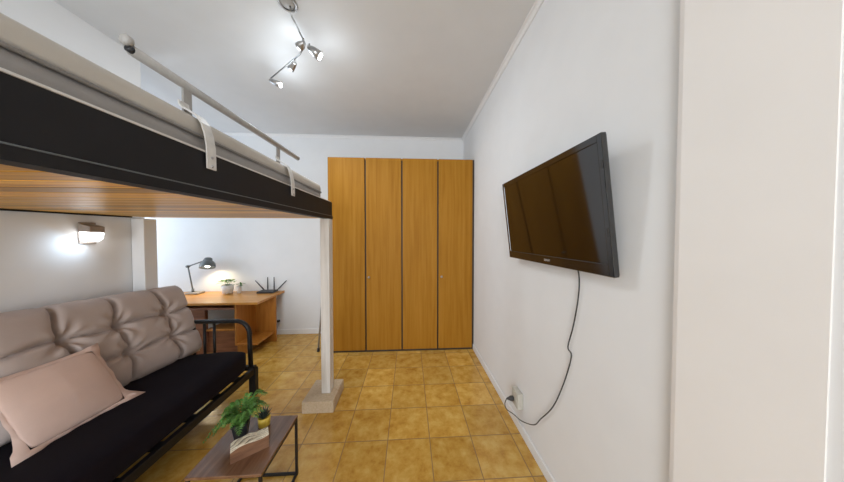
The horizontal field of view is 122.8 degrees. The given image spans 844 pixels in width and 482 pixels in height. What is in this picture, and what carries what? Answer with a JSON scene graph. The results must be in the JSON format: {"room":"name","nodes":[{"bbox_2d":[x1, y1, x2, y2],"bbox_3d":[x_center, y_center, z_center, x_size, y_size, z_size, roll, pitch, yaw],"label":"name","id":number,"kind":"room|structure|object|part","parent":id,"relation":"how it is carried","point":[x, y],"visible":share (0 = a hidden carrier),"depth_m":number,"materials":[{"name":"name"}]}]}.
{"room":"studio apartment","nodes":[
{"label":"studio apartment","id":0,"kind":"room"},
{"bbox_2d":[0,0,143,312],"bbox_3d":[-2.280,0.007,-0.778,0.120,2.980,5.500,0,1,-3],"label":"wall","id":1,"kind":"structure","parent":0,"point":[43,262],"depth_m":1.50,"materials":[{"name":"white paint"}]},
{"bbox_2d":[78,222,104,243],"bbox_3d":[-2.311,-0.055,1.613,0.085,0.150,0.090,0,1,-3],"label":"wall lamp","id":2,"kind":"object","parent":1,"relation":"attached to","point":[88,233],"visible":1,"depth_m":1.58,"materials":[{"name":"white"}]},
{"bbox_3d":[-2.348,-0.055,1.613,0.012,0.150,0.085,0,1,-3],"label":"plate","id":3,"kind":"part","parent":2,"relation":"part of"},
{"bbox_2d":[79,232,103,241],"bbox_3d":[-2.306,-0.029,1.607,0.071,0.068,0.071,0,1,-3],"label":"diffuser","id":4,"kind":"object","parent":2,"relation":"attached to","point":[83,236],"depth_m":1.58,"materials":[{"name":"white"}]},
{"bbox_2d":[54,0,535,137],"bbox_3d":[-1.881,-1.539,-0.064,5.640,0.080,7.150,0,1,-3],"label":"ceiling","id":5,"kind":"structure","parent":0,"point":[401,68],"depth_m":1.92,"materials":[{"name":"white paint"}]},
{"bbox_2d":[269,0,322,88],"bbox_3d":[-0.999,-1.448,1.817,0.311,0.183,0.860,-1,2,-36],"label":"track light","id":6,"kind":"object","parent":5,"relation":"attached to","point":[288,6],"visible":1,"depth_m":1.68,"materials":[{"name":"metal"}]},
{"bbox_3d":[-1.100,-1.462,1.890,0.626,0.011,0.042,1,2,37],"label":"rod","id":7,"kind":"part","parent":6,"relation":"part of","materials":[{"name":"metal"}]},
{"bbox_3d":[-0.860,-1.523,1.466,0.092,0.018,0.092,0,1,-3],"label":"canopy plate","id":8,"kind":"part","parent":6,"relation":"part of","materials":[{"name":"silver metal"}]},
{"bbox_3d":[-0.853,-1.487,1.583,0.019,0.075,0.211,0,1,-3],"label":"rod","id":9,"kind":"part","parent":6,"relation":"part of","materials":[{"name":"metal"}]},
{"bbox_2d":[144,136,462,328],"bbox_3d":[-2.128,-0.086,3.486,5.540,2.980,0.100,0,1,-3],"label":"wall","id":10,"kind":"structure","parent":0,"point":[244,250],"depth_m":3.43,"materials":[{"name":"white paint"}]},
{"bbox_2d":[277,328,320,333],"bbox_3d":[-2.075,1.367,3.464,5.440,0.075,0.012,0,1,-3],"label":"baseboard","id":11,"kind":"structure","parent":10,"relation":"attached to","point":[279,331],"depth_m":3.47,"materials":[{"name":"white wood"}]},
{"bbox_2d":[223,132,460,140],"bbox_3d":[-2.094,-1.556,3.388,5.400,0.036,0.034,0,1,-3],"label":"trim","id":12,"kind":"structure","parent":10,"relation":"attached to","point":[226,133],"depth_m":3.44,"materials":[{"name":"white paint"}]},
{"bbox_2d":[116,333,546,481],"bbox_3d":[-1.881,1.510,0.003,5.640,0.060,7.150,0,1,-3],"label":"floor","id":13,"kind":"structure","parent":0,"point":[417,415],"depth_m":1.82,"materials":[{"name":"tile"}]},
{"bbox_2d":[0,319,258,481],"bbox_3d":[-1.876,1.050,1.130,0.787,0.811,2.024,0,1,-3],"label":"futon sofa","id":14,"kind":"object","parent":13,"relation":"on","point":[103,447],"visible":0.83,"depth_m":1.32,"materials":[{"name":"black fabric"}]},
{"bbox_2d":[0,343,144,467],"bbox_3d":[-1.928,0.820,1.259,0.232,0.353,0.494,0,1,0],"label":"throw pillow","id":15,"kind":"object","parent":14,"relation":"on","point":[39,405],"visible":1,"depth_m":1.20,"materials":[{"name":"pink fabric"}]},
{"bbox_2d":[0,285,201,446],"bbox_3d":[-2.139,0.703,1.605,0.309,0.664,1.078,0,1,-1],"label":"cushion","id":16,"kind":"object","parent":14,"relation":"on","point":[137,334],"visible":0.78,"depth_m":1.54,"materials":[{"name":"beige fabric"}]},
{"bbox_3d":[-1.508,1.222,1.155,0.035,0.057,1.936,0,1,-3],"label":"rail","id":17,"kind":"part","parent":14,"relation":"part of","materials":[{"name":"black metal"}]},
{"bbox_3d":[-1.905,0.957,2.118,0.669,0.475,0.038,0,1,-3],"label":"arm","id":18,"kind":"part","parent":14,"relation":"part of","materials":[{"name":"black metal"}]},
{"bbox_3d":[-1.905,1.179,2.123,0.710,0.040,0.036,0,1,-3],"label":"arm rail","id":19,"kind":"part","parent":14,"relation":"part of","materials":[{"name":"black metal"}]},
{"bbox_3d":[-1.569,1.306,2.145,0.062,0.255,0.044,0,1,-3],"label":"leg","id":20,"kind":"part","parent":14,"relation":"part of","materials":[{"name":"black metal"}]},
{"bbox_2d":[0,34,333,392],"bbox_3d":[-1.531,0.436,1.036,1.571,2.043,2.060,0,1,-3],"label":"bed","id":21,"kind":"object","parent":13,"relation":"on","point":[61,153],"visible":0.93,"depth_m":0.72,"materials":[{"name":"grey metal"}]},
{"bbox_3d":[-2.294,-0.233,0.901,0.030,0.177,1.905,0,1,-3],"label":"rail","id":22,"kind":"part","parent":21,"relation":"part of","materials":[{"name":"wood"}]},
{"bbox_3d":[-0.824,-0.559,0.642,0.030,0.030,0.020,0,1,-3],"label":"knob","id":23,"kind":"part","parent":21,"relation":"part of","materials":[{"name":"plastic"}]},
{"bbox_3d":[-2.319,0.627,1.937,0.097,1.622,0.098,0,1,-3],"label":"post","id":24,"kind":"part","parent":21,"relation":"part of","materials":[{"name":"white metal"}]},
{"bbox_2d":[0,13,321,196],"bbox_3d":[-1.522,-0.315,0.970,1.495,0.260,1.876,0,1,-3],"label":"mattress","id":25,"kind":"object","parent":21,"relation":"on","point":[25,52],"visible":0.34,"depth_m":0.56,"materials":[{"name":"grey fabric"}]},
{"bbox_3d":[-0.780,-0.238,1.063,0.051,0.177,2.060,0,1,-3],"label":"panel","id":26,"kind":"part","parent":21,"relation":"part of","materials":[{"name":"black wood"}]},
{"bbox_3d":[-0.850,-0.562,1.136,0.029,0.050,0.970,0,1,-3],"label":"guard rail","id":27,"kind":"part","parent":21,"relation":"part of","materials":[{"name":"white metal"}]},
{"bbox_3d":[-0.845,0.571,2.046,0.076,1.530,0.095,0,1,-3],"label":"post","id":28,"kind":"part","parent":21,"relation":"part of","materials":[{"name":"white wood"}]},
{"bbox_2d":[183,291,284,354],"bbox_3d":[-2.982,1.081,3.088,1.888,0.664,0.621,0,1,-3],"label":"desk","id":29,"kind":"object","parent":13,"relation":"on","point":[259,311],"visible":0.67,"depth_m":2.95,"materials":[{"name":"orange wood"}]},
{"bbox_2d":[185,257,215,294],"bbox_3d":[-3.128,0.488,3.239,0.390,0.515,0.180,0,1,-3],"label":"desk lamp","id":30,"kind":"object","parent":29,"relation":"on","point":[207,263],"visible":1,"depth_m":3.24,"materials":[{"name":"grey metal"}]},
{"bbox_3d":[-3.276,0.531,3.255,0.076,0.347,0.017,0,1,-3],"label":"arm","id":31,"kind":"part","parent":30,"relation":"part of","materials":[{"name":"grey metal"}]},
{"bbox_3d":[-3.022,0.319,3.241,0.177,0.177,0.180,0,1,-3],"label":"lamp shade","id":32,"kind":"part","parent":30,"relation":"part of","materials":[{"name":"grey metal"}]},
{"bbox_2d":[186,305,233,309],"bbox_3d":[-2.721,0.828,2.997,0.798,0.023,0.390,0,1,-3],"label":"keyboard tray","id":33,"kind":"object","parent":29,"relation":"on","point":[207,307],"depth_m":2.84,"materials":[{"name":"brown wood"}]},
{"bbox_2d":[206,323,234,330],"bbox_3d":[-2.522,1.118,3.064,0.393,0.020,0.350,0,1,-3],"label":"shelf","id":34,"kind":"object","parent":29,"relation":"attached to","point":[222,326],"depth_m":2.95,"materials":[{"name":"orange wood"}]},
{"bbox_3d":[-2.514,1.274,2.933,0.393,0.285,0.020,0,1,-3],"label":"kick panel","id":35,"kind":"part","parent":29,"relation":"part of","materials":[{"name":"brown wood"}]},
{"bbox_2d":[217,279,234,293],"bbox_3d":[-2.754,0.642,3.276,0.247,0.204,0.208,0,1,-3],"label":"potted plant","id":36,"kind":"object","parent":29,"relation":"on","point":[226,288],"visible":1,"depth_m":3.23,"materials":[{"name":"green plant"}]},
{"bbox_3d":[-2.761,0.682,3.267,0.148,0.124,0.147,0,1,-3],"label":"pot","id":37,"kind":"part","parent":36,"relation":"part of","materials":[{"name":"white ceramic"}]},
{"bbox_2d":[234,282,243,293],"bbox_3d":[-2.592,0.664,3.286,0.161,0.160,0.116,1,1,22],"label":"potted plant","id":38,"kind":"object","parent":29,"relation":"on","point":[239,288],"visible":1,"depth_m":3.26,"materials":[{"name":"green plant"}]},
{"bbox_3d":[-2.601,0.692,3.276,0.054,0.104,0.054,0,1,-3],"label":"pot","id":39,"kind":"part","parent":38,"relation":"part of","materials":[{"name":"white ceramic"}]},
{"bbox_2d":[256,296,276,341],"bbox_3d":[-2.189,1.092,3.217,0.290,0.636,0.020,0,1,-3],"label":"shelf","id":40,"kind":"object","parent":29,"relation":"attached to","point":[266,312],"depth_m":3.21,"materials":[{"name":"orange wood"}]},
{"bbox_2d":[255,277,286,293],"bbox_3d":[-2.224,0.638,3.328,0.453,0.209,0.144,0,1,-3],"label":"router","id":41,"kind":"object","parent":29,"relation":"on","point":[263,291],"visible":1,"depth_m":3.37,"materials":[{"name":"black plastic"}]},
{"bbox_2d":[184,415,297,481],"bbox_3d":[-0.929,1.268,1.244,0.340,0.370,0.356,0,1,-3],"label":"coffee table","id":42,"kind":"object","parent":13,"relation":"on","point":[215,465],"visible":0.84,"depth_m":1.16,"materials":[{"name":"brown wood"}]},
{"bbox_2d":[203,388,267,442],"bbox_3d":[-0.994,0.958,1.276,0.252,0.248,0.230,0,1,12],"label":"potted fern","id":43,"kind":"object","parent":42,"relation":"on","point":[240,420],"visible":1,"depth_m":1.25,"materials":[{"name":"green plant"}]},
{"bbox_2d":[231,415,250,439],"bbox_3d":[-0.996,1.037,1.269,0.074,0.089,0.074,-1,1,-23],"label":"pot","id":44,"kind":"object","parent":43,"relation":"attached to","point":[245,430],"depth_m":1.25,"materials":[{"name":"black ceramic"}]},
{"bbox_2d":[230,427,268,464],"bbox_3d":[-0.887,1.046,1.188,0.158,0.075,0.062,-1,2,-38],"label":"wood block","id":45,"kind":"object","parent":42,"relation":"on","point":[249,444],"visible":1,"depth_m":1.17,"materials":[{"name":"brown wood"}]},
{"bbox_2d":[258,405,271,428],"bbox_3d":[-0.924,1.024,1.348,0.085,0.112,0.087,0,1,14],"label":"potted succulent","id":46,"kind":"object","parent":42,"relation":"on","point":[264,417],"visible":0.94,"depth_m":1.33,"materials":[{"name":"yellow ceramic"}]},
{"bbox_2d":[258,413,270,428],"bbox_3d":[-0.923,1.053,1.346,0.062,0.056,0.062,0,1,-3],"label":"pot","id":47,"kind":"object","parent":46,"relation":"attached to","point":[263,421],"depth_m":1.33,"materials":[{"name":"yellow ceramic"}]},
{"bbox_3d":[-0.777,1.271,1.423,0.013,0.356,0.013,0,1,-3],"label":"leg","id":48,"kind":"part","parent":42,"relation":"part of","materials":[{"name":"black metal"}]},
{"bbox_2d":[317,309,320,351],"bbox_3d":[-1.288,0.972,3.086,0.087,0.882,0.330,0,1,8],"label":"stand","id":49,"kind":"object","parent":13,"relation":"on","point":[318,348],"visible":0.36,"depth_m":2.97,"materials":[{"name":"metal"}]},
{"bbox_3d":[-1.327,0.959,3.023,0.025,0.854,0.182,0,1,4],"label":"rail","id":50,"kind":"part","parent":49,"relation":"part of","materials":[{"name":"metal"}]},
{"bbox_2d":[302,379,343,413],"bbox_3d":[-0.879,1.385,2.067,0.259,0.100,0.305,0,1,-3],"label":"concrete block","id":51,"kind":"object","parent":13,"relation":"on","point":[315,401],"visible":0.94,"depth_m":1.95,"materials":[{"name":"beige concrete"}]},
{"bbox_2d":[328,157,473,352],"bbox_3d":[-0.265,0.181,3.216,1.846,2.458,0.648,0,1,-3],"label":"wardrobe","id":52,"kind":"object","parent":13,"relation":"on","point":[403,229],"visible":0.97,"depth_m":2.92,"materials":[{"name":"brown wood"}]},
{"bbox_3d":[-0.946,0.175,2.896,0.450,2.432,0.020,0,1,-3],"label":"door","id":53,"kind":"part","parent":52,"relation":"part of","materials":[{"name":"brown wood"}]},
{"bbox_3d":[-0.484,0.174,2.922,0.440,2.432,0.020,0,1,-3],"label":"door","id":54,"kind":"part","parent":52,"relation":"part of","materials":[{"name":"brown wood"}]},
{"bbox_3d":[-0.257,0.196,2.965,1.794,2.438,0.020,0,1,-3],"label":"frame","id":55,"kind":"part","parent":52,"relation":"part of","materials":[{"name":"brown wood"}]},
{"bbox_3d":[-0.026,0.174,2.948,0.440,2.432,0.020,0,1,-3],"label":"door","id":56,"kind":"part","parent":52,"relation":"part of","materials":[{"name":"brown wood"}]},
{"bbox_3d":[0.430,0.173,2.973,0.438,2.432,0.020,0,1,-3],"label":"door","id":57,"kind":"part","parent":52,"relation":"part of","materials":[{"name":"brown wood"}]},
{"bbox_2d":[463,0,843,481],"bbox_3d":[0.884,-0.013,0.124,0.100,2.980,7.150,0,1,-3],"label":"wall","id":58,"kind":"structure","parent":0,"point":[581,70],"depth_m":1.02,"materials":[{"name":"white paint"}]},
{"bbox_2d":[461,0,543,140],"bbox_3d":[0.818,-1.484,0.088,0.034,0.036,6.950,0,1,-3],"label":"trim","id":59,"kind":"structure","parent":58,"relation":"attached to","point":[537,4],"depth_m":1.89,"materials":[{"name":"white paint"}]},
{"bbox_2d":[473,344,555,481],"bbox_3d":[0.829,1.442,0.147,0.012,0.070,6.938,0,1,-3],"label":"baseboard","id":60,"kind":"structure","parent":58,"relation":"attached to","point":[537,457],"depth_m":1.72,"materials":[{"name":"white wood"}]},
{"bbox_2d":[512,386,522,409],"bbox_3d":[0.722,1.189,1.744,0.046,0.117,0.100,0,1,-3],"label":"wall socket","id":61,"kind":"object","parent":58,"relation":"attached to","point":[518,396],"visible":0.88,"depth_m":1.71,"materials":[{"name":"beige plastic"}]},
{"bbox_2d":[502,132,619,277],"bbox_3d":[0.700,-0.144,1.314,0.135,0.555,0.883,0,1,-3],"label":"television","id":62,"kind":"object","parent":58,"relation":"attached to","point":[559,212],"visible":1,"depth_m":1.09,"materials":[{"name":"grey plastic"}]},
{"bbox_2d":[504,271,579,424],"bbox_3d":[0.729,0.722,1.474,0.074,1.269,0.692,0,1,-10],"label":"power cable","id":63,"kind":"object","parent":62,"relation":"hanging from","point":[511,397],"visible":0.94,"depth_m":1.21,"materials":[{"name":"plastic"}]},
{"bbox_2d":[669,0,843,481],"bbox_3d":[0.799,-0.005,0.584,0.020,2.944,0.260,0,1,-3],"label":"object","id":64,"kind":"structure","parent":58,"relation":"attached to","point":[759,85],"depth_m":0.55,"materials":[{"name":"beige paint"}]}
]}

